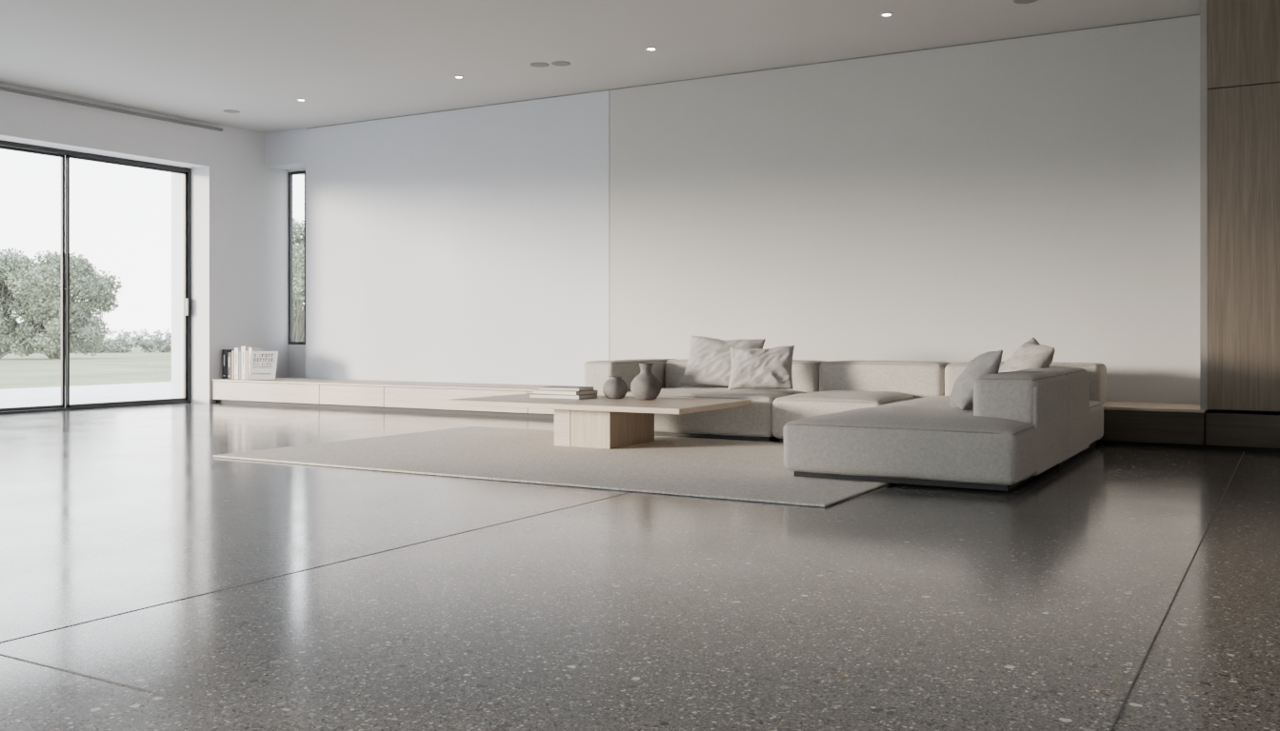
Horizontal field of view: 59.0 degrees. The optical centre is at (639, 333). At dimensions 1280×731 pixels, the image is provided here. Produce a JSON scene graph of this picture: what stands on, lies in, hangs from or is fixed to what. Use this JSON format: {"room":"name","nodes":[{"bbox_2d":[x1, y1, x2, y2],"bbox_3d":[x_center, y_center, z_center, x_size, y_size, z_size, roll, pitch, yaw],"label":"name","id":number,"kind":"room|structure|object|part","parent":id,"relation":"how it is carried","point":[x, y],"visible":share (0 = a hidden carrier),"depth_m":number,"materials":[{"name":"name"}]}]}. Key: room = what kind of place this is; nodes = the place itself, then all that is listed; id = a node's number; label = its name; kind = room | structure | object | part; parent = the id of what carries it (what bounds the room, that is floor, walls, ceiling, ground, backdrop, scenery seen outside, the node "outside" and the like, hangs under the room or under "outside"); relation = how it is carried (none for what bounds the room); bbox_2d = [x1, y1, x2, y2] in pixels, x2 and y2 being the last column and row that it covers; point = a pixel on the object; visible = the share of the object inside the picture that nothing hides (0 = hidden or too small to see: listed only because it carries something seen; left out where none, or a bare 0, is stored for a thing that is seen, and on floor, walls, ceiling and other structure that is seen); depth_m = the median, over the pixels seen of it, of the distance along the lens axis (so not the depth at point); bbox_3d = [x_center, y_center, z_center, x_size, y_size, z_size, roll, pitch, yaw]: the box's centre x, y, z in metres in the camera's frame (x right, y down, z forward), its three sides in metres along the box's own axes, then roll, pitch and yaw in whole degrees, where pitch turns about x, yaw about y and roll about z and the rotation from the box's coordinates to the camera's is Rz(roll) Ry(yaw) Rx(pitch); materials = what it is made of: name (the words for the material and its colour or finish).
{"room":"living room","nodes":[
{"label":"living room","id":0,"kind":"room"},
{"bbox_2d":[0,82,288,403],"bbox_3d":[-8.141,-0.800,8.009,0.660,3.200,14.015,0,0,30],"label":"wall","id":1,"kind":"structure","parent":0,"point":[240,204],"depth_m":13.03,"materials":[{"name":"paint"}]},
{"bbox_2d":[0,140,191,414],"bbox_3d":[-7.838,-0.550,8.518,0.090,2.700,10.500,0,0,30],"label":"sliding door","id":2,"kind":"structure","parent":1,"relation":"in","point":[2,143],"depth_m":12.62,"materials":[{"name":"metal"}]},
{"bbox_2d":[0,145,187,411],"bbox_3d":[-7.873,-0.540,8.538,0.070,2.630,10.430,0,0,30],"label":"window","id":3,"kind":"structure","parent":2,"relation":"attached to","point":[62,156],"depth_m":11.77,"materials":[{"name":"metal"}]},
{"bbox_3d":[-5.199,-0.300,12.996,0.050,0.200,0.025,0,0,30],"label":"pull handle","id":4,"kind":"part","parent":2,"relation":"part of","materials":[{"name":"metal"}]},
{"bbox_2d":[0,0,1199,133],"bbox_3d":[-1.620,-2.500,4.363,15.600,0.200,14.300,0,0,30],"label":"ceiling","id":5,"kind":"structure","parent":0,"point":[351,61],"depth_m":9.27,"materials":[{"name":"paint"}]},
{"bbox_2d":[0,86,222,131],"bbox_3d":[-7.599,-2.337,8.234,0.050,0.025,11.050,0,0,30],"label":"track","id":6,"kind":"object","parent":5,"relation":"attached to","point":[1,88],"visible":1,"depth_m":11.72,"materials":[{"name":"grey metal"}]},
{"bbox_2d":[223,109,239,113],"bbox_3d":[-4.414,-2.397,12.227,0.170,0.006,0.170,0,0,30],"label":"ceiling speaker","id":7,"kind":"object","parent":5,"relation":"in","point":[227,110],"depth_m":12.23},
{"bbox_2d":[453,75,464,79],"bbox_3d":[-1.694,-2.397,10.580,0.100,0.006,0.100,0,0,30],"label":"recessed light","id":8,"kind":"object","parent":5,"relation":"in","point":[455,76],"visible":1,"depth_m":10.56,"materials":[{"name":"paint"}]},
{"bbox_2d":[530,61,549,67],"bbox_3d":[-0.896,-2.397,10.102,0.170,0.006,0.170,0,0,30],"label":"ceiling speaker","id":9,"kind":"object","parent":5,"relation":"in","point":[539,65],"depth_m":10.10},
{"bbox_2d":[551,60,570,65],"bbox_3d":[-0.701,-2.397,10.058,0.170,0.006,0.170,0,0,30],"label":"ceiling speaker","id":10,"kind":"object","parent":5,"relation":"in","point":[558,63],"depth_m":10.03},
{"bbox_2d":[644,47,657,50],"bbox_3d":[0.094,-2.397,9.535,0.100,0.006,0.100,0,0,30],"label":"recessed light","id":11,"kind":"object","parent":5,"relation":"in","point":[646,49],"visible":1,"depth_m":9.53,"materials":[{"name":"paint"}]},
{"bbox_2d":[880,12,893,17],"bbox_3d":[1.855,-2.397,8.506,0.100,0.006,0.100,0,0,30],"label":"recessed light","id":12,"kind":"object","parent":5,"relation":"in","point":[884,14],"visible":1,"depth_m":8.50,"materials":[{"name":"paint"}]},
{"bbox_2d":[1013,0,1037,3],"bbox_3d":[2.777,-2.397,8.141,0.170,0.006,0.170,0,0,30],"label":"ceiling speaker","id":13,"kind":"object","parent":5,"relation":"in","point":[1014,1],"depth_m":8.16},
{"bbox_2d":[0,402,1279,730],"bbox_3d":[-1.620,0.860,4.363,15.600,0.120,14.300,0,0,30],"label":"floor","id":14,"kind":"structure","parent":0,"point":[1038,604],"depth_m":3.47,"materials":[{"name":"concrete"}]},
{"bbox_2d":[213,426,890,507],"bbox_3d":[-0.283,0.792,7.375,4.170,0.012,2.650,0,0,30],"label":"area rug","id":15,"kind":"object","parent":14,"relation":"on","point":[718,469],"visible":0.8,"depth_m":6.94,"materials":[{"name":"fabric"}]},
{"bbox_2d":[445,393,751,449],"bbox_3d":[-0.300,0.633,8.138,1.910,0.306,1.090,0,0,30],"label":"coffee table","id":16,"kind":"object","parent":15,"relation":"on","point":[601,422],"visible":0.91,"depth_m":7.80,"materials":[{"name":"brown wood"}]},
{"bbox_3d":[-0.388,0.651,8.120,0.136,0.268,0.610,0,0,30],"label":"panel","id":17,"kind":"part","parent":16,"relation":"part of","materials":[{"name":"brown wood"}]},
{"bbox_2d":[529,385,598,399],"bbox_3d":[-0.568,0.439,8.383,0.441,0.081,0.314,0,0,30],"label":"book stack","id":18,"kind":"object","parent":16,"relation":"on","point":[553,391],"visible":1,"depth_m":8.28,"materials":[{"name":"paper"}]},
{"bbox_2d":[602,376,627,399],"bbox_3d":[-0.182,0.399,8.271,0.184,0.162,0.184,0,0,30],"label":"vase","id":19,"kind":"object","parent":16,"relation":"on","point":[614,388],"visible":1,"depth_m":8.21,"materials":[{"name":"grey ceramic"}]},
{"bbox_2d":[630,363,661,399],"bbox_3d":[0.043,0.348,8.140,0.226,0.262,0.226,0,0,30],"label":"vase","id":20,"kind":"object","parent":16,"relation":"on","point":[646,386],"visible":1,"depth_m":8.07,"materials":[{"name":"grey ceramic"}]},
{"bbox_2d":[0,451,1244,730],"bbox_3d":[-1.737,0.799,3.708,14.740,0.001,12.650,0,0,30],"label":"trim","id":21,"kind":"structure","parent":14,"relation":"in","point":[1179,587],"depth_m":2.93,"materials":[{"name":"black metal"}]},
{"bbox_2d":[211,378,1279,452],"bbox_3d":[1.059,0.664,9.877,13.338,0.272,0.772,0,0,30],"label":"bench","id":22,"kind":"object","parent":14,"relation":"on","point":[1150,424],"visible":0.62,"depth_m":10.87,"materials":[{"name":"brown wood"}]},
{"bbox_2d":[221,346,278,379],"bbox_3d":[-4.435,0.337,12.833,0.792,0.379,0.245,0,0,30],"label":"books","id":23,"kind":"object","parent":22,"relation":"on","point":[243,363],"visible":1,"depth_m":12.78,"materials":[{"name":"paper"}]},
{"bbox_2d":[221,349,234,379],"bbox_3d":[-4.731,0.357,13.043,0.070,0.338,0.152,0,0,30],"label":"book","id":24,"kind":"object","parent":23,"relation":"on","point":[225,352],"depth_m":12.97,"materials":[{"name":"black paper"}]},
{"bbox_2d":[226,352,231,379],"bbox_3d":[-4.664,0.372,12.998,0.070,0.308,0.142,0,0,30],"label":"book","id":25,"kind":"object","parent":23,"relation":"on","point":[229,354],"depth_m":12.94,"materials":[{"name":"paper"}]},
{"bbox_2d":[231,350,234,379],"bbox_3d":[-4.613,0.362,12.968,0.030,0.328,0.142,0,0,30],"label":"book","id":26,"kind":"object","parent":23,"relation":"on","point":[232,351],"depth_m":12.90,"materials":[{"name":"beige paper"}]},
{"bbox_2d":[234,347,240,379],"bbox_3d":[-4.558,0.347,12.947,0.065,0.358,0.162,0,0,30],"label":"book","id":27,"kind":"object","parent":23,"relation":"on","point":[237,350],"depth_m":12.87,"materials":[{"name":"white paper"}]},
{"bbox_2d":[239,351,240,379],"bbox_3d":[-4.514,0.367,12.904,0.035,0.318,0.132,0,0,30],"label":"book","id":28,"kind":"object","parent":23,"relation":"on","point":[239,351],"depth_m":12.84,"materials":[{"name":"white paper"}]},
{"bbox_2d":[245,350,248,379],"bbox_3d":[-4.410,0.362,12.844,0.035,0.328,0.132,0,0,30],"label":"book","id":29,"kind":"object","parent":23,"relation":"on","point":[247,351],"depth_m":12.79,"materials":[{"name":"white paper"}]},
{"bbox_2d":[248,347,261,374],"bbox_3d":[-4.360,0.344,12.826,0.050,0.363,0.152,0,0,30],"label":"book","id":30,"kind":"object","parent":23,"relation":"on","point":[251,350],"depth_m":12.75,"materials":[{"name":"white paper"}]},
{"bbox_2d":[252,354,273,374],"bbox_3d":[-4.236,0.348,12.704,0.221,0.229,0.067,0,0,2],"label":"print","id":31,"kind":"object","parent":23,"relation":"attached to","point":[262,364],"depth_m":12.70},
{"bbox_2d":[1200,0,1279,412],"bbox_3d":[5.436,-0.935,7.321,3.200,2.926,0.768,0,0,30],"label":"tall cabinet","id":32,"kind":"object","parent":22,"relation":"on","point":[1240,39],"visible":1,"depth_m":7.68,"materials":[{"name":"brown wood"}]},
{"bbox_3d":[4.077,-0.935,8.122,0.044,2.926,0.758,0,0,30],"label":"panel","id":33,"kind":"part","parent":32,"relation":"part of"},
{"bbox_2d":[583,359,1106,491],"bbox_3d":[1.092,0.505,7.917,3.723,0.587,3.363,0,0,30],"label":"sectional sofa","id":34,"kind":"object","parent":14,"relation":"on","point":[894,422],"visible":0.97,"depth_m":6.34,"materials":[{"name":"fabric"}]},
{"bbox_3d":[-0.049,0.487,9.351,0.301,0.540,1.150,0,0,30],"label":"arm","id":35,"kind":"part","parent":34,"relation":"part of","materials":[{"name":"fabric"}]},
{"bbox_3d":[0.659,0.596,8.951,1.344,0.326,1.141,0,0,30],"label":"seat","id":36,"kind":"part","parent":34,"relation":"part of","materials":[{"name":"fabric"}]},
{"bbox_2d":[680,335,765,386],"bbox_3d":[0.664,0.229,9.026,0.660,0.421,0.257,0,0,24],"label":"throw pillow","id":37,"kind":"object","parent":34,"relation":"on","point":[710,359],"visible":0.77,"depth_m":8.98,"materials":[{"name":"fabric"}]},
{"bbox_2d":[727,345,794,390],"bbox_3d":[0.923,0.263,8.605,0.514,0.339,0.204,0,0,19],"label":"throw pillow","id":38,"kind":"object","parent":34,"relation":"on","point":[753,369],"visible":1,"depth_m":8.54,"materials":[{"name":"fabric"}]},
{"bbox_3d":[1.578,0.595,8.390,0.839,0.326,1.178,0,0,30],"label":"seat","id":39,"kind":"part","parent":34,"relation":"part of","materials":[{"name":"fabric"}]},
{"bbox_2d":[949,349,1002,410],"bbox_3d":[1.956,0.274,6.591,0.283,0.364,0.518,0,0,5],"label":"throw pillow","id":40,"kind":"object","parent":34,"relation":"on","point":[987,363],"visible":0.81,"depth_m":6.42,"materials":[{"name":"fabric"}]},
{"bbox_2d":[999,337,1055,372],"bbox_3d":[2.521,0.241,7.441,0.300,0.430,0.597,0,0,6],"label":"throw pillow","id":41,"kind":"object","parent":34,"relation":"on","point":[1030,354],"visible":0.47,"depth_m":7.28,"materials":[{"name":"fabric"}]},
{"bbox_2d":[264,15,1199,403],"bbox_3d":[2.001,-0.800,10.153,14.790,3.200,0.650,0,0,30],"label":"wall","id":42,"kind":"structure","parent":0,"point":[959,204],"depth_m":10.13,"materials":[{"name":"paint"}]},
{"bbox_2d":[288,170,305,344],"bbox_3d":[-4.177,-0.920,13.837,0.315,2.120,0.042,0,0,30],"label":"frame","id":43,"kind":"object","parent":42,"relation":"attached to","point":[291,173],"visible":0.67,"depth_m":13.89,"materials":[{"name":"metal"}]},
{"bbox_2d":[308,14,1199,128],"bbox_3d":[2.162,-2.394,9.696,14.050,0.012,0.006,0,0,30],"label":"trim","id":44,"kind":"structure","parent":42,"relation":"attached to","point":[1193,14],"depth_m":10.11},
{"label":"outside","id":45,"kind":"structure","parent":0,"visible":0},
{"bbox_2d":[0,339,171,389],"bbox_3d":[-47.423,1.005,74.040,123.400,0.290,200.000,0,0,30],"label":"ground","id":46,"kind":"structure","parent":45,"point":[135,367],"depth_m":26.52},
{"bbox_2d":[0,247,46,359],"bbox_3d":[-21.468,-0.962,37.385,3.124,3.833,3.301,0,0,30],"label":"tree","id":47,"kind":"object","parent":46,"relation":"on","point":[10,330],"visible":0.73,"depth_m":37.19,"materials":[{"name":"green plant"}]},
{"bbox_2d":[0,250,123,359],"bbox_3d":[-19.691,-0.901,38.064,3.638,3.712,3.670,0,0,30],"label":"tree","id":48,"kind":"object","parent":46,"relation":"on","point":[41,288],"visible":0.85,"depth_m":37.54,"materials":[{"name":"green plant"}]},
{"bbox_2d":[8,335,171,354],"bbox_3d":[-32.834,0.600,43.328,58.361,1.048,4.269,0,0,-32],"label":"hedge","id":49,"kind":"object","parent":46,"relation":"on","point":[162,347],"visible":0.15,"depth_m":50.08,"materials":[{"name":"green plant"}]},
{"bbox_2d":[77,328,171,343],"bbox_3d":[-53.475,0.284,77.144,52.758,1.532,82.111,0,0,30],"label":"hedge","id":50,"kind":"object","parent":46,"relation":"on","point":[126,334],"visible":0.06,"depth_m":85.31,"materials":[{"name":"green plant"}]},
{"bbox_2d":[292,218,304,341],"bbox_3d":[-12.253,-1.576,40.173,4.097,5.056,4.600,0,0,-14],"label":"tree","id":51,"kind":"object","parent":46,"relation":"on","point":[298,251],"visible":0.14,"depth_m":39.46,"materials":[{"name":"green plant"}]},
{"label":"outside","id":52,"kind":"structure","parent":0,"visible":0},
{"bbox_2d":[0,381,171,408],"bbox_3d":[2.555,0.915,8.931,28.600,0.170,42.000,0,0,30],"label":"terrace","id":53,"kind":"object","parent":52,"point":[123,392],"visible":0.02,"depth_m":15.28,"materials":[{"name":"concrete"}]}
]}

